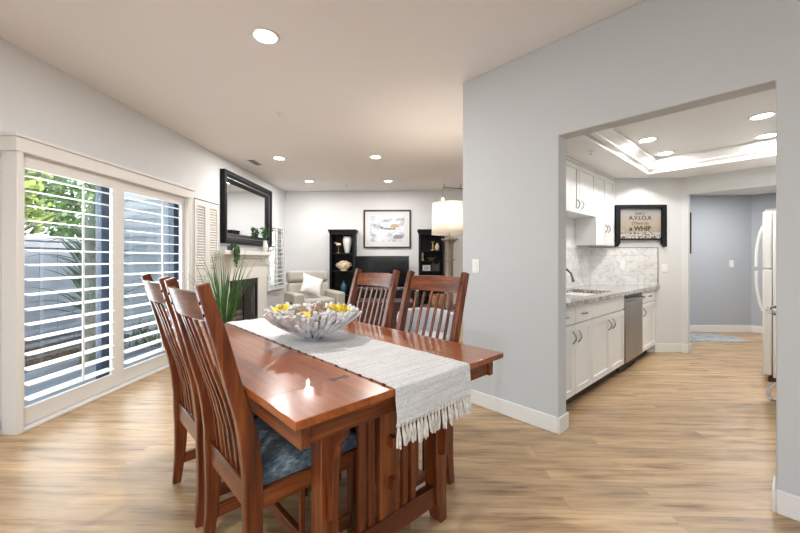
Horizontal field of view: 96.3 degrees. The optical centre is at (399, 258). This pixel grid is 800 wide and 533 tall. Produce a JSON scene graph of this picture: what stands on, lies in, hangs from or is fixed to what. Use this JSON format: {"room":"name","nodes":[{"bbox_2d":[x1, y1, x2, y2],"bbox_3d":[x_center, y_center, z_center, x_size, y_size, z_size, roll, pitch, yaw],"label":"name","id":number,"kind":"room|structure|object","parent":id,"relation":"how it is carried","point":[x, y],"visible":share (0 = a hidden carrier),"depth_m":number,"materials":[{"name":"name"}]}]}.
{"room":"dining room","nodes":[
{"label":"dining room","id":0,"kind":"room"},
{"bbox_2d":[25,338,164,405],"bbox_3d":[-8.310,1.340,6.735,11.010,0.100,19.000,0,0,2],"label":"ground","id":1,"kind":"structure","parent":0,"point":[29,390],"depth_m":4.03,"materials":[{"name":"concrete"}]},
{"bbox_2d":[25,168,70,234],"bbox_3d":[-6.930,-1.275,5.508,3.457,5.141,3.185,0,0,2],"label":"tree","id":2,"kind":"object","parent":1,"relation":"on","point":[32,184],"visible":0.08,"depth_m":5.91,"materials":[{"name":"green plant"}]},
{"bbox_2d":[25,237,81,348],"bbox_3d":[-5.334,0.487,6.387,0.123,1.605,11.872,0,0,2],"label":"fence","id":3,"kind":"object","parent":1,"relation":"on","point":[33,243],"visible":0.09,"depth_m":5.42,"materials":[{"name":"paint"}]},
{"bbox_2d":[26,175,95,239],"bbox_3d":[-7.927,-1.552,9.338,4.091,5.693,4.414,0,0,44],"label":"tree","id":4,"kind":"object","parent":1,"relation":"on","point":[63,203],"visible":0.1,"depth_m":8.29,"materials":[{"name":"green plant"}]},
{"bbox_2d":[25,334,141,372],"bbox_3d":[-4.772,1.245,4.635,1.100,0.090,8.000,0,0,2],"label":"mulch bed","id":5,"kind":"object","parent":1,"relation":"on","point":[35,359],"visible":0.13,"depth_m":4.70,"materials":[{"name":"brown soil"}]},
{"bbox_2d":[27,192,142,364],"bbox_3d":[-3.826,0.242,4.423,1.276,2.108,1.532,0,0,-35],"label":"yucca plant","id":6,"kind":"object","parent":1,"relation":"on","point":[90,245],"visible":0.54,"depth_m":4.35,"materials":[{"name":"green plant"}]},
{"bbox_2d":[124,316,161,346],"bbox_3d":[-3.796,1.043,5.329,0.797,0.501,0.683,0,0,2],"label":"shrub","id":7,"kind":"object","parent":1,"relation":"on","point":[150,338],"visible":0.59,"depth_m":5.28,"materials":[{"name":"green plant"}]},
{"bbox_2d":[267,230,273,284],"bbox_3d":[-3.533,0.225,7.776,1.180,2.145,2.938,0,0,2],"label":"shrub","id":8,"kind":"object","parent":1,"relation":"on","point":[272,230],"visible":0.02,"depth_m":8.49,"materials":[{"name":"green plant"}]},
{"bbox_2d":[0,37,284,435],"bbox_3d":[-2.844,-0.157,2.776,0.140,2.773,10.790,0,0,2],"label":"wall","id":9,"kind":"structure","parent":0,"point":[39,100],"depth_m":3.26,"materials":[{"name":"white paint"}]},
{"bbox_2d":[24,154,120,424],"bbox_3d":[-2.707,0.223,2.991,0.113,1.955,0.900,0,0,4],"label":"plantation shutter","id":10,"kind":"object","parent":9,"relation":"attached to","point":[33,412],"visible":0.77,"depth_m":3.00,"materials":[{"name":"white paint"}]},
{"bbox_2d":[0,132,194,434],"bbox_3d":[-2.686,0.175,3.503,0.136,2.110,2.063,0,0,2],"label":"trim","id":11,"kind":"structure","parent":9,"relation":"attached to","point":[13,145],"depth_m":2.50,"materials":[{"name":"white paint"}]},
{"bbox_2d":[96,185,177,378],"bbox_3d":[-2.823,0.230,3.498,0.080,2.000,1.915,0,0,2],"label":"door","id":12,"kind":"structure","parent":9,"relation":"in","point":[103,198],"depth_m":3.40,"materials":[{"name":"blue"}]},
{"bbox_2d":[121,181,184,382],"bbox_3d":[-2.691,0.223,3.935,0.115,1.955,0.985,0,0,3],"label":"plantation shutter","id":13,"kind":"object","parent":9,"relation":"attached to","point":[130,372],"visible":0.67,"depth_m":3.76,"materials":[{"name":"white paint"}]},
{"bbox_2d":[193,197,218,326],"bbox_3d":[-2.697,0.204,4.992,0.031,2.052,0.630,0,0,2],"label":"door","id":14,"kind":"structure","parent":9,"relation":"in","point":[205,212],"depth_m":4.94,"materials":[{"name":"white paint"}]},
{"bbox_2d":[220,169,271,246],"bbox_3d":[-2.631,-0.797,6.286,0.085,1.115,1.840,0,0,2],"label":"wall mirror","id":15,"kind":"object","parent":9,"relation":"attached to","point":[245,205],"visible":0.96,"depth_m":6.06,"materials":[{"name":"black paint"}]},
{"bbox_2d":[227,182,265,237],"bbox_3d":[-2.666,-0.797,6.287,0.008,0.795,1.520,0,0,2],"label":"mirror glass","id":16,"kind":"object","parent":15,"relation":"attached to","point":[246,207],"depth_m":6.14,"materials":[{"name":"white"}]},
{"bbox_2d":[267,227,283,290],"bbox_3d":[-2.665,-0.022,7.547,0.150,1.335,0.880,0,0,2],"label":"window","id":17,"kind":"structure","parent":9,"relation":"in","point":[272,227],"depth_m":7.89,"materials":[{"name":"white wood"}]},
{"bbox_2d":[268,225,276,289],"bbox_3d":[-2.614,-0.045,7.346,0.091,1.310,0.421,0,0,5],"label":"plantation shutter","id":18,"kind":"object","parent":17,"relation":"attached to","point":[273,226],"visible":0.88,"depth_m":7.34,"materials":[{"name":"white paint"}]},
{"bbox_2d":[277,226,283,287],"bbox_3d":[-2.602,-0.045,7.766,0.091,1.310,0.421,0,0,5],"label":"plantation shutter","id":19,"kind":"object","parent":17,"relation":"attached to","point":[278,227],"visible":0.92,"depth_m":7.76,"materials":[{"name":"white paint"}]},
{"bbox_2d":[124,192,167,337],"bbox_3d":[-3.707,-0.240,5.897,1.760,3.060,0.118,0,0,2],"label":"wall","id":20,"kind":"structure","parent":0,"point":[131,204],"depth_m":5.86,"materials":[{"name":"grey paint"}]},
{"bbox_2d":[0,0,645,190],"bbox_3d":[0.742,-1.603,2.755,7.270,0.120,10.950,0,0,2],"label":"ceiling","id":21,"kind":"structure","parent":0,"point":[351,82],"depth_m":2.85,"materials":[{"name":"white paint"}]},
{"bbox_2d":[246,159,262,164],"bbox_3d":[-2.312,-1.538,5.707,0.140,0.010,0.340,0,0,2],"label":"ceiling vent","id":22,"kind":"object","parent":21,"relation":"in","point":[253,161],"visible":1,"depth_m":5.66,"materials":[{"name":"white metal"}]},
{"bbox_2d":[251,27,279,44],"bbox_3d":[-0.931,-1.538,2.477,0.190,0.009,0.190,0,0,2],"label":"recessed light","id":23,"kind":"object","parent":21,"relation":"in","point":[266,36],"visible":1,"depth_m":2.48,"materials":[{"name":"white plastic"}]},
{"bbox_2d":[273,156,285,159],"bbox_3d":[-1.848,-1.538,5.474,0.190,0.009,0.190,0,0,2],"label":"recessed light","id":24,"kind":"object","parent":21,"relation":"in","point":[275,157],"visible":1,"depth_m":5.48,"materials":[{"name":"white ceramic"}]},
{"bbox_2d":[370,155,381,158],"bbox_3d":[-0.369,-1.538,5.412,0.190,0.009,0.190,0,0,2],"label":"recessed light","id":25,"kind":"object","parent":21,"relation":"in","point":[372,156],"visible":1,"depth_m":5.42,"materials":[{"name":"white ceramic"}]},
{"bbox_2d":[441,183,462,200],"bbox_3d":[1.427,-1.367,7.313,1.156,0.351,0.052,0,0,2],"label":"track light","id":26,"kind":"object","parent":21,"relation":"attached to","point":[444,187],"visible":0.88,"depth_m":7.32,"materials":[{"name":"silver metal"}]},
{"bbox_2d":[285,190,462,307],"bbox_3d":[0.033,-0.157,8.152,5.590,2.773,0.121,0,0,2],"label":"wall","id":27,"kind":"structure","parent":0,"point":[309,215],"depth_m":8.13,"materials":[{"name":"white paint"}]},
{"bbox_2d":[363,210,410,247],"bbox_3d":[-0.289,-0.678,8.082,1.070,0.864,0.031,0,0,2],"label":"framed picture","id":28,"kind":"object","parent":27,"relation":"attached to","point":[381,228],"visible":1,"depth_m":8.08,"materials":[{"name":"grey paper"}]},
{"bbox_2d":[370,216,403,241],"bbox_3d":[-0.289,-0.678,8.084,0.770,0.570,0.005,0,0,2],"label":"print","id":29,"kind":"object","parent":28,"relation":"attached to","point":[382,228],"depth_m":8.08},
{"bbox_2d":[0,318,799,532],"bbox_3d":[2.354,1.290,2.785,10.650,0.120,11.100,0,0,2],"label":"floor","id":30,"kind":"structure","parent":0,"point":[669,442],"depth_m":2.15,"materials":[{"name":"brown wood"}]},
{"bbox_2d":[141,273,259,527],"bbox_3d":[-0.973,0.654,1.916,0.650,1.156,0.483,0,0,-44],"label":"dining chair","id":31,"kind":"object","parent":30,"relation":"on","point":[187,416],"visible":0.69,"depth_m":1.75,"materials":[{"name":"brown wood"}]},
{"bbox_2d":[186,245,257,323],"bbox_3d":[-2.299,0.519,4.511,0.800,1.423,0.905,0,0,38],"label":"potted grass","id":32,"kind":"object","parent":30,"relation":"on","point":[221,295],"depth_m":4.45,"materials":[{"name":"green plant"}]},
{"bbox_2d":[214,250,271,321],"bbox_3d":[-2.681,0.550,6.087,0.840,1.360,1.760,0,0,2],"label":"fireplace","id":33,"kind":"object","parent":30,"relation":"on","point":[245,309],"visible":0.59,"depth_m":6.41,"materials":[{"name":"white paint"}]},
{"bbox_2d":[227,243,239,265],"bbox_3d":[-2.541,-0.063,5.434,0.177,0.376,0.160,0,0,2],"label":"trailing plant","id":34,"kind":"object","parent":33,"relation":"on","point":[236,251],"visible":0.98,"depth_m":5.40,"materials":[{"name":"green plant"}]},
{"bbox_2d":[214,250,271,261],"bbox_3d":[-2.596,-0.011,6.075,0.170,0.238,1.740,0,0,2],"label":"mantel shelf","id":35,"kind":"object","parent":33,"relation":"attached to","point":[251,256],"depth_m":5.94,"materials":[{"name":"white paint"}]},
{"bbox_2d":[260,226,268,251],"bbox_3d":[-2.562,-0.376,6.744,0.164,0.492,0.253,0,0,2],"label":"vase","id":36,"kind":"object","parent":33,"relation":"on","point":[265,234],"visible":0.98,"depth_m":6.73,"materials":[{"name":"white ceramic"}]},
{"bbox_2d":[164,277,355,532],"bbox_3d":[-0.572,0.654,1.490,0.650,1.156,0.483,0,0,-44],"label":"dining chair","id":37,"kind":"object","parent":30,"relation":"on","point":[271,469],"visible":0.88,"depth_m":1.33,"materials":[{"name":"brown wood"}]},
{"bbox_2d":[222,418,355,485],"bbox_3d":[-0.491,0.773,1.567,0.427,0.081,0.475,0,0,-44],"label":"seat cushion","id":38,"kind":"object","parent":37,"relation":"on","point":[283,464],"depth_m":1.37,"materials":[{"name":"blue fabric"}]},
{"bbox_2d":[284,270,344,305],"bbox_3d":[-1.706,0.702,7.013,0.990,0.935,0.970,0,0,-31],"label":"recliner","id":39,"kind":"object","parent":30,"relation":"on","point":[293,295],"visible":0.61,"depth_m":7.06,"materials":[{"name":"fabric"}]},
{"bbox_2d":[300,273,322,296],"bbox_3d":[-1.700,0.500,6.918,0.513,0.476,0.229,0,0,-31],"label":"throw pillow","id":40,"kind":"object","parent":39,"relation":"on","point":[310,284],"visible":1,"depth_m":6.86,"materials":[{"name":"white fabric"}]},
{"bbox_2d":[304,295,334,305],"bbox_3d":[-1.653,0.815,6.935,0.600,0.150,0.720,0,0,-31],"label":"seat cushion","id":41,"kind":"object","parent":39,"relation":"on","point":[324,299],"depth_m":6.71,"materials":[{"name":"fabric"}]},
{"bbox_2d":[173,321,502,532],"bbox_3d":[-0.480,0.835,1.947,1.058,0.791,1.704,0,0,-43],"label":"dining table","id":42,"kind":"object","parent":30,"relation":"on","point":[307,400],"visible":0.6,"depth_m":1.41,"materials":[{"name":"brown wood"}]},
{"bbox_2d":[227,318,471,449],"bbox_3d":[-0.455,0.541,1.971,0.421,0.219,1.772,0,0,-43],"label":"table runner","id":43,"kind":"object","parent":42,"relation":"on","point":[424,384],"visible":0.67,"depth_m":1.44,"materials":[{"name":"white fabric"}]},
{"bbox_2d":[262,301,361,339],"bbox_3d":[-0.475,0.341,1.949,0.510,0.182,0.514,0,0,40],"label":"bowl","id":44,"kind":"object","parent":43,"relation":"on","point":[312,328],"visible":0.94,"depth_m":1.80,"materials":[{"name":"grey ceramic"}]},
{"bbox_2d":[272,304,289,313],"bbox_3d":[-0.638,0.267,1.925,0.092,0.047,0.084,0,0,-6],"label":"flower","id":45,"kind":"object","parent":44,"relation":"in","point":[280,307],"visible":0.8,"depth_m":1.92,"materials":[{"name":"yellow plant"}]},
{"bbox_2d":[279,309,295,317],"bbox_3d":[-0.584,0.282,1.852,0.083,0.048,0.092,0,0,-38],"label":"flower","id":46,"kind":"object","parent":44,"relation":"in","point":[285,313],"visible":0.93,"depth_m":1.83,"materials":[{"name":"white plant"}]},
{"bbox_2d":[289,304,301,309],"bbox_3d":[-0.593,0.272,2.039,0.091,0.034,0.091,0,0,22],"label":"flower","id":47,"kind":"object","parent":44,"relation":"in","point":[293,307],"visible":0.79,"depth_m":2.02,"materials":[{"name":"white plant"}]},
{"bbox_2d":[295,305,308,313],"bbox_3d":[-0.538,0.291,1.960,0.076,0.076,0.076,0,0,0],"label":"cone","id":48,"kind":"object","parent":44,"relation":"in","point":[302,308],"visible":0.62,"depth_m":1.94,"materials":[{"name":"beige"}]},
{"bbox_2d":[294,311,310,318],"bbox_3d":[-0.508,0.298,1.861,0.092,0.046,0.085,0,0,-2],"label":"flower","id":49,"kind":"object","parent":44,"relation":"in","point":[303,312],"visible":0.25,"depth_m":1.87,"materials":[{"name":"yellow plant"}]},
{"bbox_2d":[310,302,327,319],"bbox_3d":[-0.438,0.288,1.930,0.108,0.106,0.107,0,0,0],"label":"cone","id":50,"kind":"object","parent":44,"relation":"in","point":[318,307],"visible":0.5,"depth_m":1.91,"materials":[{"name":"beige"}]},
{"bbox_2d":[327,304,339,311],"bbox_3d":[-0.374,0.277,2.021,0.084,0.047,0.092,0,0,-12],"label":"flower","id":51,"kind":"object","parent":44,"relation":"in","point":[332,307],"visible":0.9,"depth_m":2.00,"materials":[{"name":"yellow plant"}]},
{"bbox_2d":[336,303,350,312],"bbox_3d":[-0.304,0.264,1.933,0.084,0.047,0.092,0,0,27],"label":"flower","id":52,"kind":"object","parent":44,"relation":"in","point":[342,307],"visible":0.97,"depth_m":1.92,"materials":[{"name":"yellow plant"}]},
{"bbox_2d":[328,229,357,305],"bbox_3d":[-1.258,0.294,7.941,0.612,1.872,0.365,0,0,2],"label":"bookcase","id":53,"kind":"object","parent":30,"relation":"on","point":[336,277],"visible":0.59,"depth_m":8.08,"materials":[{"name":"black paint"}]},
{"bbox_2d":[340,280,346,294],"bbox_3d":[-1.249,0.631,7.938,0.150,0.335,0.150,0,0,2],"label":"jar","id":54,"kind":"object","parent":53,"relation":"on","point":[343,287],"visible":0.86,"depth_m":7.89,"materials":[{"name":"ceramic"}]},
{"bbox_2d":[336,261,351,270],"bbox_3d":[-1.247,0.146,7.932,0.357,0.225,0.244,0,0,2],"label":"ornament","id":55,"kind":"object","parent":53,"relation":"on","point":[342,265],"visible":1,"depth_m":7.86,"materials":[{"name":"beige ceramic"}]},
{"bbox_2d":[343,237,351,252],"bbox_3d":[-1.164,-0.311,7.936,0.210,0.360,0.210,0,0,2],"label":"vase","id":56,"kind":"object","parent":53,"relation":"on","point":[347,241],"visible":0.95,"depth_m":7.87,"materials":[{"name":"ceramic"}]},
{"bbox_2d":[347,269,399,327],"bbox_3d":[-0.383,0.654,2.460,0.650,1.156,0.483,0,0,-43],"label":"dining chair","id":57,"kind":"object","parent":30,"relation":"on","point":[371,279],"visible":0.3,"depth_m":2.60,"materials":[{"name":"brown wood"}]},
{"bbox_2d":[356,298,412,329],"bbox_3d":[-0.232,0.940,5.651,0.860,0.580,0.536,0,0,2],"label":"armchair","id":58,"kind":"object","parent":30,"relation":"on","point":[397,301],"visible":0.29,"depth_m":5.41,"materials":[{"name":"brown fabric"}]},
{"bbox_2d":[355,288,415,307],"bbox_3d":[-0.315,0.940,7.705,1.300,0.580,0.534,0,0,2],"label":"tv console","id":59,"kind":"object","parent":30,"relation":"on","point":[399,293],"visible":0.16,"depth_m":7.46,"materials":[{"name":"black paint"}]},
{"bbox_2d":[354,256,408,289],"bbox_3d":[-0.395,0.292,7.704,1.180,0.715,0.220,0,0,2],"label":"television","id":60,"kind":"object","parent":59,"relation":"on","point":[367,264],"visible":0.59,"depth_m":7.69,"materials":[{"name":"black plastic"}]},
{"bbox_2d":[339,270,468,486],"bbox_3d":[0.018,0.654,2.033,0.650,1.156,0.483,0,0,-43],"label":"dining chair","id":61,"kind":"object","parent":30,"relation":"on","point":[451,284],"visible":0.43,"depth_m":2.12,"materials":[{"name":"brown wood"}]},
{"bbox_2d":[397,308,453,340],"bbox_3d":[0.273,0.892,3.817,0.623,0.675,0.577,0,0,-8],"label":"tub chair","id":62,"kind":"object","parent":30,"relation":"on","point":[416,312],"visible":0.22,"depth_m":3.95,"materials":[{"name":"grey fabric"}]},
{"bbox_2d":[417,229,443,307],"bbox_3d":[0.689,0.294,7.886,0.612,1.872,0.365,0,0,2],"label":"bookcase","id":63,"kind":"object","parent":30,"relation":"on","point":[426,237],"visible":0.4,"depth_m":8.03,"materials":[{"name":"black paint"}]},
{"bbox_2d":[423,265,429,270],"bbox_3d":[0.579,0.196,7.835,0.170,0.125,0.023,0,0,2],"label":"photo frame","id":64,"kind":"object","parent":63,"relation":"on","point":[425,267],"visible":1,"depth_m":7.83,"materials":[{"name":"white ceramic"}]},
{"bbox_2d":[423,304,454,309],"bbox_3d":[0.581,0.943,5.036,0.520,0.575,0.520,0,0,2],"label":"side table","id":65,"kind":"object","parent":30,"relation":"on","point":[424,305],"visible":0.14,"depth_m":4.94,"materials":[{"name":"brown wood"}]},
{"bbox_2d":[431,291,445,306],"bbox_3d":[0.581,0.531,5.036,0.326,0.248,0.320,0,0,2],"label":"wicker basket","id":66,"kind":"object","parent":65,"relation":"on","point":[433,301],"visible":0.27,"depth_m":4.92,"materials":[{"name":"brown wicker"}]},
{"bbox_2d":[432,200,462,311],"bbox_3d":[0.583,0.287,4.200,0.424,1.885,0.424,0,0,2],"label":"floor lamp","id":67,"kind":"object","parent":30,"relation":"on","point":[447,216],"visible":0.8,"depth_m":4.04,"materials":[{"name":"white fabric"}]},
{"bbox_2d":[566,307,576,399],"bbox_3d":[1.105,0.806,3.024,0.374,0.848,0.644,0,0,-42],"label":"base cabinet","id":68,"kind":"object","parent":30,"relation":"on","point":[570,312],"visible":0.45,"depth_m":2.89,"materials":[{"name":"white wood"}]},
{"bbox_2d":[566,285,659,307],"bbox_3d":[2.083,0.361,3.921,3.053,0.039,0.638,0,0,-42],"label":"countertop","id":69,"kind":"structure","parent":68,"relation":"on","point":[600,292],"depth_m":3.89,"materials":[{"name":"white stone"}]},
{"bbox_2d":[566,268,574,281],"bbox_3d":[1.755,0.216,3.844,0.092,0.252,0.256,0,0,-42],"label":"kitchen faucet","id":70,"kind":"object","parent":69,"relation":"on","point":[568,270],"visible":0.23,"depth_m":3.75,"materials":[{"name":"silver metal"}]},
{"bbox_2d":[566,303,591,404],"bbox_3d":[1.380,0.806,3.276,0.364,0.848,0.644,0,0,-42],"label":"base cabinet","id":71,"kind":"object","parent":30,"relation":"on","point":[583,313],"visible":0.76,"depth_m":3.07,"materials":[{"name":"white wood"}]},
{"bbox_2d":[566,292,623,394],"bbox_3d":[1.854,0.806,3.708,0.911,0.848,0.644,0,0,-42],"label":"base cabinet","id":72,"kind":"object","parent":30,"relation":"on","point":[607,318],"visible":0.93,"depth_m":3.47,"materials":[{"name":"white wood"}]},
{"bbox_2d":[616,292,645,372],"bbox_3d":[2.450,0.807,4.213,0.640,0.846,0.665,0,0,-42],"label":"dishwasher","id":73,"kind":"object","parent":30,"relation":"on","point":[633,303],"visible":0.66,"depth_m":3.98,"materials":[{"name":"silver metal"}]},
{"bbox_2d":[635,289,655,359],"bbox_3d":[2.912,0.806,4.674,0.654,0.848,0.644,0,0,-42],"label":"base cabinet","id":74,"kind":"object","parent":30,"relation":"on","point":[649,303],"visible":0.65,"depth_m":4.49,"materials":[{"name":"white wood"}]},
{"bbox_2d":[690,333,750,341],"bbox_3d":[4.608,1.225,5.593,1.200,0.010,0.600,0,0,2],"label":"rug","id":75,"kind":"object","parent":30,"relation":"on","point":[694,337],"visible":0.51,"depth_m":5.49,"materials":[{"name":"grey fabric"}]},
{"bbox_2d":[755,211,775,382],"bbox_3d":[4.142,0.378,3.620,0.740,1.705,0.761,0,0,-42],"label":"refrigerator","id":76,"kind":"object","parent":30,"relation":"on","point":[768,228],"visible":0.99,"depth_m":3.58,"materials":[{"name":"white metal"}]},
{"bbox_2d":[765,305,775,402],"bbox_3d":[3.304,0.772,2.729,0.700,0.915,0.725,0,0,-42],"label":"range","id":77,"kind":"object","parent":30,"relation":"on","point":[768,309],"visible":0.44,"depth_m":2.95,"materials":[{"name":"white metal"}]},
{"bbox_2d":[566,217,589,287],"bbox_3d":[1.631,-0.157,4.034,2.550,2.773,0.135,0,0,-42],"label":"wall","id":78,"kind":"structure","parent":0,"point":[577,258],"depth_m":4.44,"materials":[{"name":"stone"}]},
{"bbox_2d":[566,156,595,218],"bbox_3d":[1.909,-0.783,4.021,0.982,0.566,0.272,0,0,-42],"label":"upper cabinet","id":79,"kind":"object","parent":78,"relation":"attached to","point":[580,178],"visible":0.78,"depth_m":3.97,"materials":[{"name":"white wood"}]},
{"bbox_2d":[575,170,614,245],"bbox_3d":[2.520,-0.618,4.579,0.665,0.896,0.272,0,0,-42],"label":"upper cabinet","id":80,"kind":"object","parent":78,"relation":"attached to","point":[599,230],"visible":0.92,"depth_m":4.45,"materials":[{"name":"white wood"}]},
{"bbox_2d":[463,0,799,495],"bbox_3d":[2.136,-0.157,1.494,0.131,2.773,4.566,0,0,-42],"label":"wall","id":81,"kind":"structure","parent":0,"point":[649,59],"depth_m":2.47,"materials":[{"name":"grey paint"}]},
{"bbox_2d":[472,259,478,272],"bbox_3d":[0.640,0.060,3.029,0.009,0.116,0.072,0,0,-42],"label":"light switch","id":82,"kind":"object","parent":81,"relation":"attached to","point":[475,262],"visible":1,"depth_m":3.03,"materials":[{"name":"white plastic"}]},
{"bbox_2d":[467,389,568,434],"bbox_3d":[0.884,1.171,2.865,0.158,0.118,0.853,0,0,-42],"label":"baseboard","id":83,"kind":"structure","parent":81,"relation":"attached to","point":[536,418],"depth_m":2.70,"materials":[{"name":"white"}]},
{"bbox_2d":[772,476,799,521],"bbox_3d":[2.763,1.171,0.807,0.159,0.118,2.666,0,0,-42],"label":"baseboard","id":84,"kind":"structure","parent":81,"relation":"attached to","point":[786,504],"depth_m":1.71,"materials":[{"name":"white"}]},
{"bbox_2d":[589,178,680,351],"bbox_3d":[3.120,-0.157,4.788,1.230,2.773,0.134,0,0,2],"label":"wall","id":85,"kind":"structure","parent":0,"point":[628,191],"depth_m":4.73,"materials":[{"name":"white paint"}]},
{"bbox_2d":[619,261,624,268],"bbox_3d":[2.933,0.080,4.727,0.072,0.116,0.008,0,0,2],"label":"outlet plate","id":86,"kind":"object","parent":85,"relation":"attached to","point":[621,263],"visible":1,"depth_m":4.72,"materials":[{"name":"white plastic"}]},
{"bbox_2d":[614,205,666,246],"bbox_3d":[3.161,-0.435,4.704,0.650,0.550,0.050,0,0,2],"label":"framed sign","id":87,"kind":"object","parent":85,"relation":"attached to","point":[632,222],"visible":1,"depth_m":4.71,"materials":[{"name":"black paint"}]},
{"bbox_2d":[621,208,660,237],"bbox_3d":[3.161,-0.468,4.720,0.540,0.395,0.013,0,0,2],"label":"print","id":88,"kind":"object","parent":87,"relation":"attached to","point":[635,222],"depth_m":4.71,"materials":[{"name":"brown paper"}]},
{"bbox_2d":[662,264,667,271],"bbox_3d":[3.493,0.120,4.720,0.072,0.116,0.009,0,0,2],"label":"light switch","id":89,"kind":"object","parent":85,"relation":"attached to","point":[664,266],"visible":1,"depth_m":4.72,"materials":[{"name":"white plastic"}]},
{"bbox_2d":[654,343,680,351],"bbox_3d":[3.531,1.171,4.716,0.355,0.118,0.014,0,0,2],"label":"baseboard","id":90,"kind":"structure","parent":85,"relation":"attached to","point":[658,347],"depth_m":4.71,"materials":[{"name":"white wood"}]},
{"bbox_2d":[681,165,775,343],"bbox_3d":[4.638,0.030,3.782,0.120,2.400,2.730,0,0,-42],"label":"doorway","id":91,"kind":"structure","parent":85,"relation":"in","point":[760,177],"depth_m":4.62,"materials":[{"name":"white paint"}]},
{"bbox_2d":[681,343,690,353],"bbox_3d":[3.777,1.171,4.725,0.149,0.118,0.086,0,0,-42],"label":"baseboard","id":92,"kind":"structure","parent":91,"relation":"attached to","point":[685,348],"depth_m":4.67,"materials":[{"name":"white wood"}]},
{"bbox_2d":[566,88,775,194],"bbox_3d":[3.985,-1.160,3.978,5.950,0.180,3.900,0,0,-42],"label":"ceiling","id":93,"kind":"structure","parent":0,"point":[725,123],"depth_m":3.53,"materials":[{"name":"white paint"}]},
{"bbox_2d":[637,137,657,142],"bbox_3d":[2.508,-1.206,3.631,0.180,0.009,0.180,0,0,-42],"label":"recessed light","id":94,"kind":"object","parent":93,"relation":"in","point":[647,139],"visible":1,"depth_m":3.63,"materials":[{"name":"white plastic"}]},
{"bbox_2d":[656,151,674,155],"bbox_3d":[3.031,-1.206,4.095,0.180,0.009,0.180,0,0,-42],"label":"recessed light","id":95,"kind":"object","parent":93,"relation":"in","point":[665,153],"visible":1,"depth_m":4.09,"materials":[{"name":"white plastic"}]},
{"bbox_2d":[581,128,775,173],"bbox_3d":[2.683,-1.134,3.097,2.480,0.152,1.495,0,0,-42],"label":"trim","id":96,"kind":"structure","parent":93,"relation":"attached to","point":[611,137],"depth_m":3.85,"materials":[{"name":"white wood"}]},
{"bbox_2d":[748,112,775,120],"bbox_3d":[3.061,-1.206,3.025,0.180,0.009,0.180,0,0,-42],"label":"recessed light","id":97,"kind":"object","parent":93,"relation":"in","point":[765,115],"visible":0.96,"depth_m":3.03,"materials":[{"name":"white ceramic"}]},
{"bbox_2d":[754,132,775,138],"bbox_3d":[3.592,-1.206,3.510,0.180,0.009,0.180,0,0,-42],"label":"recessed light","id":98,"kind":"object","parent":93,"relation":"in","point":[767,135],"visible":0.85,"depth_m":3.52,"materials":[{"name":"white ceramic"}]},
{"bbox_2d":[690,195,750,324],"bbox_3d":[4.922,0.030,6.085,2.100,2.400,0.120,0,0,2],"label":"wall","id":99,"kind":"structure","parent":0,"point":[720,294],"depth_m":6.01,"materials":[{"name":"grey paint"}]},
{"bbox_2d":[690,212,690,253],"bbox_3d":[4.600,-0.435,6.012,0.560,0.690,0.034,0,0,2],"label":"picture","id":100,"kind":"object","parent":99,"relation":"attached to","point":[690,212],"visible":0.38,"depth_m":5.99,"materials":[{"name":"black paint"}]},
{"bbox_2d":[690,325,751,332],"bbox_3d":[4.900,1.171,6.019,1.980,0.118,0.015,0,0,2],"label":"baseboard","id":101,"kind":"structure","parent":99,"relation":"attached to","point":[693,328],"depth_m":6.00,"materials":[{"name":"white wood"}]},
{"bbox_2d":[729,260,733,266],"bbox_3d":[5.560,0.080,6.003,0.072,0.116,0.009,0,0,1],"label":"light switch","id":102,"kind":"object","parent":99,"relation":"attached to","point":[731,262],"visible":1,"depth_m":6.00,"materials":[{"name":"white plastic"}]},
{"bbox_2d":[751,193,775,326],"bbox_3d":[6.587,0.030,5.311,0.110,2.400,1.960,0,0,-42],"label":"wall","id":103,"kind":"structure","parent":0,"point":[760,202],"depth_m":5.94,"materials":[{"name":"grey paint"}]},
{"bbox_2d":[752,326,762,333],"bbox_3d":[5.934,1.171,5.933,0.014,0.118,0.160,0,0,-42],"label":"baseboard","id":104,"kind":"structure","parent":103,"relation":"attached to","point":[755,329],"depth_m":5.93,"materials":[{"name":"white wood"}]},
{"bbox_2d":[765,209,775,268],"bbox_3d":[6.393,0.207,5.486,0.080,2.045,1.120,0,0,-42],"label":"door","id":105,"kind":"structure","parent":103,"relation":"in","point":[766,210],"depth_m":5.83,"materials":[{"name":"white"}]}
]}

